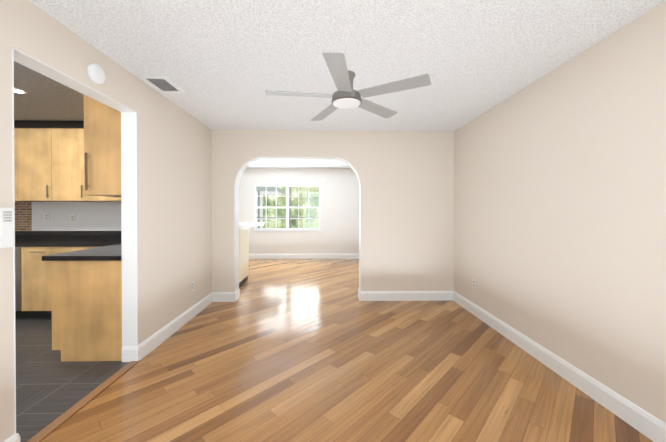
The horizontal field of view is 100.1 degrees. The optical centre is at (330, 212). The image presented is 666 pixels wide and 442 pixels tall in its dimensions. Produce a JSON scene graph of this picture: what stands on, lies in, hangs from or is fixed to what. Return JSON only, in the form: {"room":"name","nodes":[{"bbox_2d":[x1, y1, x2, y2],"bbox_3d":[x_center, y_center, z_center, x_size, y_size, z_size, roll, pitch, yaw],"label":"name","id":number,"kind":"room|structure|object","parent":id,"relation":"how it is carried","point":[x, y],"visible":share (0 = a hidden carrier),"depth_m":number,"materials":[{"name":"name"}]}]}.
{"room":"empty living room","nodes":[
{"label":"empty living room","id":0,"kind":"room"},
{"bbox_2d":[15,317,128,441],"bbox_3d":[-3.332,1.313,2.069,3.300,0.060,3.940,0,0,-1],"label":"floor","id":1,"kind":"structure","parent":0,"point":[51,386],"depth_m":2.16,"materials":[{"name":"grey tile"}]},
{"bbox_2d":[15,247,22,316],"bbox_3d":[-3.971,0.838,3.607,0.600,0.869,0.629,0,0,-1],"label":"base cabinet","id":2,"kind":"object","parent":1,"relation":"on","point":[18,306],"depth_m":3.30,"materials":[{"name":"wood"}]},
{"bbox_2d":[19,247,58,316],"bbox_3d":[-3.456,0.838,3.617,0.430,0.869,0.629,0,0,-1],"label":"base cabinet","id":3,"kind":"object","parent":1,"relation":"on","point":[32,269],"depth_m":3.30,"materials":[{"name":"brown wood"}]},
{"bbox_2d":[15,239,121,246],"bbox_3d":[-3.361,0.383,3.612,3.094,0.040,0.637,0,0,-1],"label":"countertop","id":4,"kind":"structure","parent":3,"relation":"on","point":[18,242],"depth_m":3.37,"materials":[{"name":"black stone"}]},
{"bbox_2d":[59,247,82,250],"bbox_3d":[-3.027,0.837,3.625,0.430,0.869,0.629,0,0,-1],"label":"base cabinet","id":5,"kind":"object","parent":1,"relation":"on","point":[60,248],"depth_m":3.31,"materials":[{"name":"brown wood"}]},
{"bbox_2d":[47,259,121,360],"bbox_3d":[-2.110,0.842,2.871,0.619,0.869,0.956,0,0,-1],"label":"base cabinet","id":6,"kind":"object","parent":1,"relation":"on","point":[69,283],"depth_m":2.39,"materials":[{"name":"brown wood"}]},
{"bbox_2d":[43,243,121,262],"bbox_3d":[-2.127,0.388,2.841,0.655,0.040,0.951,0,0,-1],"label":"countertop","id":7,"kind":"structure","parent":6,"relation":"on","point":[113,250],"depth_m":2.39,"materials":[{"name":"grey stone"}]},
{"bbox_2d":[0,0,211,441],"bbox_3d":[-1.698,0.070,0.892,0.125,2.440,6.140,0,0,-1],"label":"wall","id":8,"kind":"structure","parent":0,"point":[174,191],"depth_m":2.53,"materials":[{"name":"beige paint"}]},
{"bbox_2d":[0,208,13,247],"bbox_3d":[-1.633,0.077,1.401,0.022,0.200,0.056,0,0,-1],"label":"thermostat","id":9,"kind":"object","parent":8,"relation":"attached to","point":[6,227],"visible":1,"depth_m":1.40,"materials":[{"name":"white plastic"}]},
{"bbox_2d":[4,433,19,441],"bbox_3d":[-1.618,1.230,-0.302,0.040,0.135,3.535,0,0,-1],"label":"baseboard","id":10,"kind":"structure","parent":8,"relation":"attached to","point":[15,437],"depth_m":1.44,"materials":[{"name":"white wood"}]},
{"bbox_2d":[12,47,137,433],"bbox_3d":[-1.717,0.146,1.917,0.131,2.005,0.950,0,0,-1],"label":"trim","id":11,"kind":"structure","parent":8,"relation":"attached to","point":[129,226],"depth_m":2.38,"materials":[{"name":"white wood"}]},
{"bbox_2d":[87,63,105,83],"bbox_3d":[-1.634,-0.972,1.957,0.041,0.132,0.132,0,0,-1],"label":"smoke detector","id":12,"kind":"object","parent":8,"relation":"attached to","point":[96,73],"visible":0.98,"depth_m":1.93,"materials":[{"name":"white plastic"}]},
{"bbox_2d":[82,95,120,198],"bbox_3d":[-1.976,-0.613,2.983,0.347,0.921,1.140,0,0,-1],"label":"upper cabinet","id":13,"kind":"object","parent":8,"relation":"attached to","point":[101,125],"depth_m":2.41,"materials":[{"name":"brown wood"}]},
{"bbox_2d":[128,292,215,361],"bbox_3d":[-1.683,1.209,3.177,0.040,0.135,1.585,0,0,-1],"label":"baseboard","id":14,"kind":"structure","parent":8,"relation":"attached to","point":[135,353],"depth_m":2.79,"materials":[{"name":"white wood"}]},
{"bbox_2d":[31,130,453,291],"bbox_3d":[-0.970,0.051,4.076,8.100,2.440,0.200,0,0,-1],"label":"wall","id":15,"kind":"structure","parent":0,"point":[406,208],"depth_m":4.01,"materials":[{"name":"beige paint"}]},
{"bbox_2d":[14,120,17,201],"bbox_3d":[-4.219,-0.657,3.730,0.430,1.020,0.355,0,0,-1],"label":"upper cabinet","id":16,"kind":"object","parent":15,"relation":"attached to","point":[15,121],"depth_m":3.56,"materials":[{"name":"brown wood"}]},
{"bbox_2d":[15,202,31,230],"bbox_3d":[-4.558,0.057,3.906,0.712,0.406,0.004,0,0,-1],"label":"backsplash","id":17,"kind":"structure","parent":15,"relation":"attached to","point":[23,216],"depth_m":3.91,"materials":[{"name":"brick"}]},
{"bbox_2d":[18,120,49,201],"bbox_3d":[-3.789,-0.657,3.738,0.430,1.020,0.355,0,0,-1],"label":"upper cabinet","id":18,"kind":"object","parent":15,"relation":"attached to","point":[33,136],"depth_m":3.56,"materials":[{"name":"brown wood"}]},
{"bbox_2d":[15,231,120,238],"bbox_3d":[-3.367,0.311,3.920,3.094,0.100,0.020,0,0,-1],"label":"backsplash","id":19,"kind":"structure","parent":15,"relation":"attached to","point":[18,234],"depth_m":3.90,"materials":[{"name":"black stone"}]},
{"bbox_2d":[50,121,85,201],"bbox_3d":[-3.359,-0.657,3.746,0.430,1.020,0.355,0,0,-1],"label":"upper cabinet","id":20,"kind":"object","parent":15,"relation":"attached to","point":[67,161],"depth_m":3.57,"materials":[{"name":"brown wood"}]},
{"bbox_2d":[32,202,120,230],"bbox_3d":[-3.207,0.057,3.931,1.980,0.406,0.004,0,0,-1],"label":"backsplash","id":21,"kind":"structure","parent":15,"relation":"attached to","point":[97,216],"depth_m":3.92,"materials":[{"name":"white"}]},
{"bbox_2d":[44,213,48,220],"bbox_3d":[-3.987,0.067,3.909,0.070,0.114,0.007,0,0,-1],"label":"electrical outlet","id":22,"kind":"object","parent":21,"relation":"attached to","point":[46,216],"visible":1,"depth_m":3.91,"materials":[{"name":"white plastic"}]},
{"bbox_2d":[70,214,74,221],"bbox_3d":[-3.627,0.087,3.916,0.070,0.114,0.007,0,0,-1],"label":"electrical outlet","id":23,"kind":"object","parent":21,"relation":"attached to","point":[72,217],"visible":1,"depth_m":3.91,"materials":[{"name":"white plastic"}]},
{"bbox_2d":[86,199,120,201],"bbox_3d":[-2.929,-0.657,3.754,0.430,1.020,0.355,0,0,-1],"label":"upper cabinet","id":24,"kind":"object","parent":15,"relation":"attached to","point":[87,200],"depth_m":3.58,"materials":[{"name":"brown wood"}]},
{"bbox_2d":[212,291,235,301],"bbox_3d":[-1.508,1.204,3.966,0.300,0.135,0.015,0,0,-1],"label":"baseboard","id":25,"kind":"structure","parent":15,"relation":"attached to","point":[218,296],"depth_m":3.96,"materials":[{"name":"white wood"}]},
{"bbox_2d":[360,291,451,300],"bbox_3d":[1.088,1.204,4.014,1.349,0.135,0.015,0,0,-1],"label":"baseboard","id":26,"kind":"structure","parent":15,"relation":"attached to","point":[364,295],"depth_m":4.01,"materials":[{"name":"white wood"}]},
{"bbox_2d":[239,168,358,253],"bbox_3d":[-0.335,0.029,7.568,6.700,2.440,0.100,0,0,-1],"label":"wall","id":27,"kind":"structure","parent":0,"point":[338,233],"depth_m":7.52,"materials":[{"name":"white paint"}]},
{"bbox_2d":[253,185,320,230],"bbox_3d":[-1.174,-0.118,7.524,1.840,1.245,0.105,0,0,-1],"label":"window","id":28,"kind":"structure","parent":27,"relation":"in","point":[287,218],"depth_m":7.53,"materials":[{"name":"white"}]},
{"bbox_2d":[249,253,358,258],"bbox_3d":[-0.334,1.182,7.517,6.500,0.135,0.015,0,0,-1],"label":"baseboard","id":29,"kind":"structure","parent":27,"relation":"attached to","point":[347,255],"depth_m":7.50,"materials":[{"name":"white wood"}]},
{"bbox_2d":[14,0,665,167],"bbox_3d":[-0.944,-1.211,2.714,8.100,0.100,9.770,0,0,-1],"label":"ceiling","id":30,"kind":"structure","parent":0,"point":[223,64],"depth_m":2.01,"materials":[{"name":"white paint"}]},
{"bbox_2d":[14,88,27,93],"bbox_3d":[-2.994,-1.156,2.651,0.150,0.007,0.150,0,0,-1],"label":"recessed light","id":31,"kind":"object","parent":30,"relation":"in","point":[19,91],"visible":0.62,"depth_m":2.66,"materials":[{"name":"white plastic"}]},
{"bbox_2d":[138,76,184,92],"bbox_3d":[-1.521,-1.152,2.528,0.230,0.015,0.320,0,0,-1],"label":"ceiling vent","id":32,"kind":"object","parent":30,"relation":"in","point":[162,84],"visible":1,"depth_m":2.51,"materials":[{"name":"white plastic"}]},
{"bbox_2d":[265,52,430,120],"bbox_3d":[0.103,-1.029,2.332,1.284,0.258,1.302,0,0,-1],"label":"ceiling fan","id":33,"kind":"object","parent":30,"relation":"hanging from","point":[345,96],"visible":1,"depth_m":2.23,"materials":[{"name":"silver metal"}]},
{"bbox_2d":[41,259,652,441],"bbox_3d":[-0.244,1.309,2.742,6.700,0.060,9.770,0,0,-1],"label":"floor","id":34,"kind":"structure","parent":0,"point":[298,350],"depth_m":2.11,"materials":[{"name":"brown wood"}]},
{"bbox_2d":[27,360,139,441],"bbox_3d":[-1.668,1.280,1.925,0.067,0.008,0.950,0,0,-1],"label":"trim","id":35,"kind":"structure","parent":34,"relation":"on","point":[46,431],"depth_m":1.84,"materials":[{"name":"brown wood"}]},
{"bbox_2d":[239,222,263,286],"bbox_3d":[-1.767,0.729,4.726,1.030,1.075,1.119,0,0,-1],"label":"cabinet","id":36,"kind":"object","parent":34,"relation":"on","point":[244,227],"depth_m":4.90,"materials":[{"name":"beige wood"}]},
{"bbox_2d":[454,1,665,422],"bbox_3d":[1.884,0.070,0.959,0.100,2.440,6.140,0,0,-1],"label":"wall","id":37,"kind":"structure","parent":0,"point":[560,211],"depth_m":2.01,"materials":[{"name":"beige paint"}]},
{"bbox_2d":[472,279,475,288],"bbox_3d":[1.783,0.889,3.473,0.007,0.114,0.070,0,0,-1],"label":"outlet","id":38,"kind":"object","parent":37,"relation":"attached to","point":[474,283],"visible":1,"depth_m":3.46,"materials":[{"name":"white plastic"}]},
{"bbox_2d":[452,291,665,441],"bbox_3d":[1.826,1.222,1.015,0.015,0.135,6.040,0,0,-1],"label":"baseboard","id":39,"kind":"structure","parent":37,"relation":"attached to","point":[646,424],"depth_m":2.01,"materials":[{"name":"white wood"}]},
{"label":"outside","id":40,"kind":"structure","parent":0,"visible":0},
{"bbox_2d":[263,187,318,227],"bbox_3d":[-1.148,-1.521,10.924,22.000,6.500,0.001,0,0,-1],"label":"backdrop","id":41,"kind":"structure","parent":40,"point":[303,199],"depth_m":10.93,"materials":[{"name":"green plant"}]},
{"bbox_3d":[-1.117,1.329,9.277,22.000,0.060,3.330,0,0,-1],"label":"ground","id":42,"kind":"structure","parent":40,"visible":0},
{"bbox_2d":[256,187,318,227],"bbox_3d":[-1.774,-0.333,9.620,5.100,3.260,2.000,0,0,-1],"label":"cage","id":43,"kind":"object","parent":42,"relation":"on","point":[259,199],"depth_m":8.94,"materials":[{"name":"metal"}]}
]}

